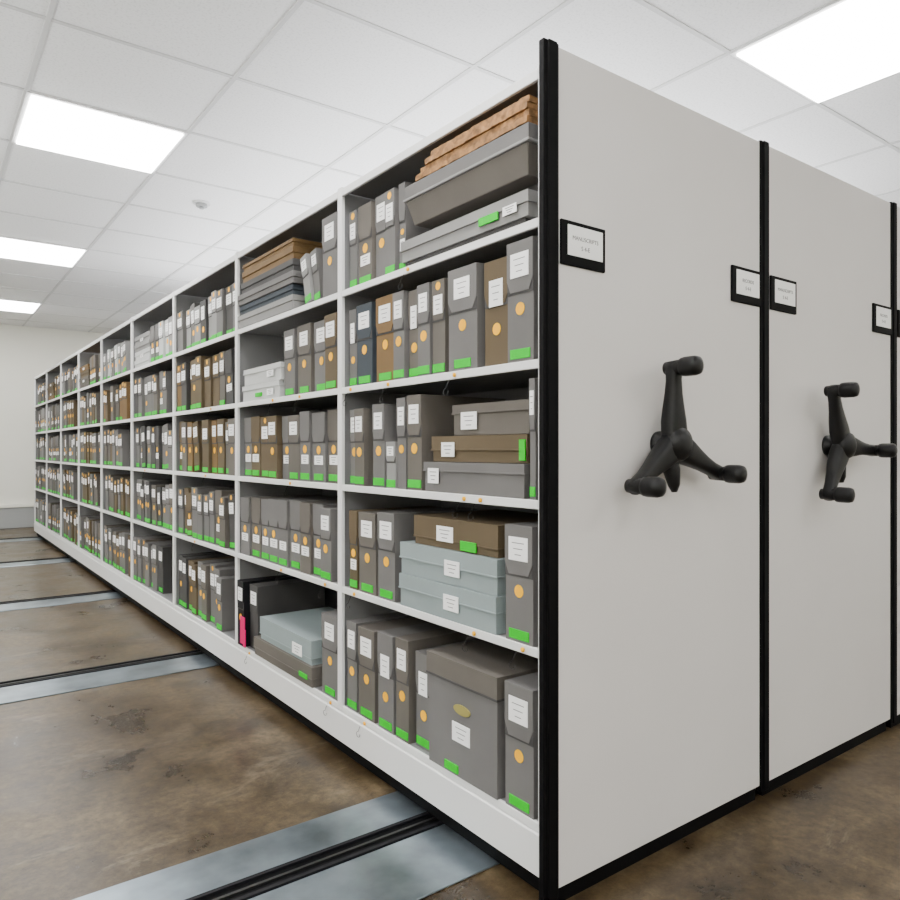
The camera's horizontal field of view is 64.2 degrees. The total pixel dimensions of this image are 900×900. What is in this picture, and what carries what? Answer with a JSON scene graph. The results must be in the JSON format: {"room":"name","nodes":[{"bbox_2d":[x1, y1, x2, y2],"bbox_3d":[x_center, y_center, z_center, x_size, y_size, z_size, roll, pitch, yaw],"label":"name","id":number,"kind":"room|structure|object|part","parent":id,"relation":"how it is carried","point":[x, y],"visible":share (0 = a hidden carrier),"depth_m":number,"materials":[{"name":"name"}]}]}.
{"room":"archive storage room","nodes":[
{"label":"archive storage room","id":0,"kind":"room"},
{"bbox_2d":[0,324,105,504],"bbox_3d":[-5.811,-0.375,12.438,11.300,3.250,0.100,0,0,-37],"label":"wall","id":1,"kind":"structure","parent":0,"point":[26,352],"depth_m":11.57,"materials":[{"name":"paint"}]},
{"bbox_2d":[0,504,34,528],"bbox_3d":[-5.767,1.060,12.377,11.300,0.380,0.050,0,0,-37],"label":"baseboard","id":2,"kind":"structure","parent":1,"relation":"attached to","point":[11,515],"depth_m":11.50,"materials":[{"name":"grey"}]},
{"bbox_2d":[0,0,899,332],"bbox_3d":[-0.773,-2.050,5.654,11.300,0.100,16.800,0,0,-37],"label":"ceiling","id":3,"kind":"structure","parent":0,"point":[321,55],"depth_m":4.06,"materials":[{"name":"tile"}]},
{"bbox_2d":[0,299,41,312],"bbox_3d":[-6.152,-1.989,9.843,0.880,0.021,0.820,0,0,-37],"label":"ceiling light","id":4,"kind":"object","parent":3,"relation":"in","point":[5,305],"depth_m":9.90,"materials":[{"name":"white plastic"}]},
{"bbox_2d":[0,236,87,266],"bbox_3d":[-4.196,-1.989,7.210,0.880,0.021,0.820,0,0,-37],"label":"ceiling light","id":5,"kind":"object","parent":3,"relation":"in","point":[10,248],"depth_m":7.19,"materials":[{"name":"white plastic"}]},
{"bbox_2d":[11,91,187,173],"bbox_3d":[-2.240,-1.989,4.577,0.880,0.021,0.820,0,0,-37],"label":"ceiling light","id":6,"kind":"object","parent":3,"relation":"in","point":[44,122],"depth_m":4.50,"materials":[{"name":"white plastic"}]},
{"bbox_2d":[192,200,210,209],"bbox_3d":[-2.009,-1.975,5.808,0.140,0.050,0.140,0,0,-37],"label":"smoke detector","id":7,"kind":"object","parent":3,"relation":"attached to","point":[201,204],"visible":1,"depth_m":5.77,"materials":[{"name":"grey plastic"}]},
{"bbox_2d":[0,0,899,331],"bbox_3d":[-0.773,-1.997,5.654,11.300,0.006,16.800,0,0,-37],"label":"grid","id":8,"kind":"object","parent":3,"relation":"attached to","point":[48,18],"depth_m":4.13,"materials":[{"name":"white metal"}]},
{"bbox_2d":[729,0,899,103],"bbox_3d":[2.005,-1.989,3.532,0.870,0.021,0.840,0,0,-37],"label":"ceiling light","id":9,"kind":"object","parent":3,"relation":"in","point":[843,46],"depth_m":3.55,"materials":[{"name":"white plastic"}]},
{"bbox_2d":[0,527,899,899],"bbox_3d":[-0.773,1.300,5.654,11.300,0.100,16.800,0,0,-37],"label":"floor","id":10,"kind":"structure","parent":0,"point":[103,787],"depth_m":2.63,"materials":[{"name":"concrete"}]},
{"bbox_2d":[0,536,42,541],"bbox_3d":[-4.714,1.245,10.960,11.240,0.010,0.380,0,0,-37],"label":"track","id":11,"kind":"object","parent":10,"relation":"on","point":[37,537],"depth_m":9.98,"materials":[{"name":"grey metal"}]},
{"bbox_2d":[0,557,73,567],"bbox_3d":[-3.254,1.245,8.993,11.240,0.010,0.380,0,0,-37],"label":"track","id":12,"kind":"object","parent":10,"relation":"on","point":[59,559],"depth_m":7.99,"materials":[{"name":"grey metal"}]},
{"bbox_2d":[0,590,124,611],"bbox_3d":[-1.793,1.245,7.027,11.240,0.010,0.380,0,0,-37],"label":"track","id":13,"kind":"object","parent":10,"relation":"on","point":[108,594],"depth_m":5.93,"materials":[{"name":"grey metal"}]},
{"bbox_3d":[-1.876,1.245,7.139,11.240,0.006,0.010,0,0,-37],"label":"rail","id":14,"kind":"part","parent":13,"relation":"part of","materials":[{"name":"grey metal"}]},
{"bbox_2d":[0,650,218,704],"bbox_3d":[-0.374,1.245,5.116,11.240,0.010,0.380,0,0,-37],"label":"track","id":15,"kind":"object","parent":10,"relation":"on","point":[34,687],"depth_m":3.94,"materials":[{"name":"grey metal"}]},
{"bbox_3d":[-0.457,1.245,5.228,11.240,0.006,0.010,0,0,-37],"label":"rail","id":16,"kind":"part","parent":15,"relation":"part of","materials":[{"name":"grey metal"}]},
{"bbox_2d":[73,791,499,899],"bbox_3d":[1.054,1.245,3.193,11.240,0.010,0.570,0,0,-37],"label":"track","id":17,"kind":"object","parent":10,"relation":"on","point":[386,847],"depth_m":2.15,"materials":[{"name":"grey metal"}]},
{"bbox_3d":[1.027,1.245,3.229,11.240,0.006,0.010,0,0,-37],"label":"rail","id":18,"kind":"part","parent":17,"relation":"part of","materials":[{"name":"grey metal"}]},
{"bbox_2d":[34,38,760,899],"bbox_3d":[-2.438,0.074,6.425,1.063,2.352,10.763,0,0,-37],"label":"shelving unit","id":19,"kind":"object","parent":17,"relation":"on","point":[646,227],"visible":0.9,"depth_m":2.26,"materials":[{"name":"grey metal"}]},
{"bbox_2d":[35,95,537,819],"bbox_3d":[-2.730,0.018,6.322,0.440,2.024,10.489,0,0,-37],"label":"boxes","id":20,"kind":"object","parent":19,"relation":"in","point":[475,716],"visible":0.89,"depth_m":2.67,"materials":[{"name":"grey cardboard"}]},
{"bbox_3d":[0.677,1.212,2.271,1.015,0.075,0.020,0,0,-37],"label":"kick plate","id":21,"kind":"part","parent":19,"relation":"part of","materials":[{"name":"black metal"}]},
{"bbox_3d":[0.692,0.049,2.260,1.005,2.293,0.020,0,0,-37],"label":"panel","id":22,"kind":"part","parent":19,"relation":"part of","materials":[{"name":"metal"}]},
{"bbox_3d":[0.663,0.066,2.181,0.061,0.125,0.069,0,0,-37],"label":"release lever","id":23,"kind":"part","parent":19,"relation":"part of","materials":[{"name":"black plastic"}]},
{"bbox_3d":[0.695,-0.071,2.149,0.459,0.406,0.162,0,0,-37],"label":"crank handle","id":24,"kind":"part","parent":19,"relation":"part of","materials":[{"name":"black plastic"}]},
{"bbox_2d":[756,140,897,795],"bbox_3d":[-1.585,0.074,7.059,1.063,2.352,10.763,0,0,-37],"label":"shelving unit","id":25,"kind":"object","parent":17,"relation":"on","point":[826,450],"visible":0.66,"depth_m":2.79,"materials":[{"name":"grey metal"}]},
{"bbox_3d":[1.530,1.212,2.905,1.015,0.075,0.020,0,0,-37],"label":"kick plate","id":26,"kind":"part","parent":25,"relation":"part of","materials":[{"name":"black metal"}]},
{"bbox_3d":[1.512,0.066,2.812,0.061,0.125,0.069,0,0,-37],"label":"release lever","id":27,"kind":"part","parent":25,"relation":"part of","materials":[{"name":"black plastic"}]},
{"bbox_3d":[1.576,-0.029,2.803,0.419,0.449,0.162,0,0,-37],"label":"crank handle","id":28,"kind":"part","parent":25,"relation":"part of","materials":[{"name":"black plastic"}]},
{"bbox_2d":[886,202,899,727],"bbox_3d":[-0.731,0.074,7.692,1.063,2.352,10.763,0,0,-37],"label":"shelving unit","id":29,"kind":"object","parent":17,"relation":"on","point":[894,719],"visible":0.02,"depth_m":3.19,"materials":[{"name":"grey metal"}]},
{"bbox_3d":[2.384,1.212,3.539,1.015,0.075,0.020,0,0,-37],"label":"kick plate","id":30,"kind":"part","parent":29,"relation":"part of","materials":[{"name":"black metal"}]},
{"bbox_3d":[2.398,0.049,3.527,1.005,2.293,0.020,0,0,-37],"label":"panel","id":31,"kind":"part","parent":29,"relation":"part of","materials":[{"name":"metal"}]}
]}

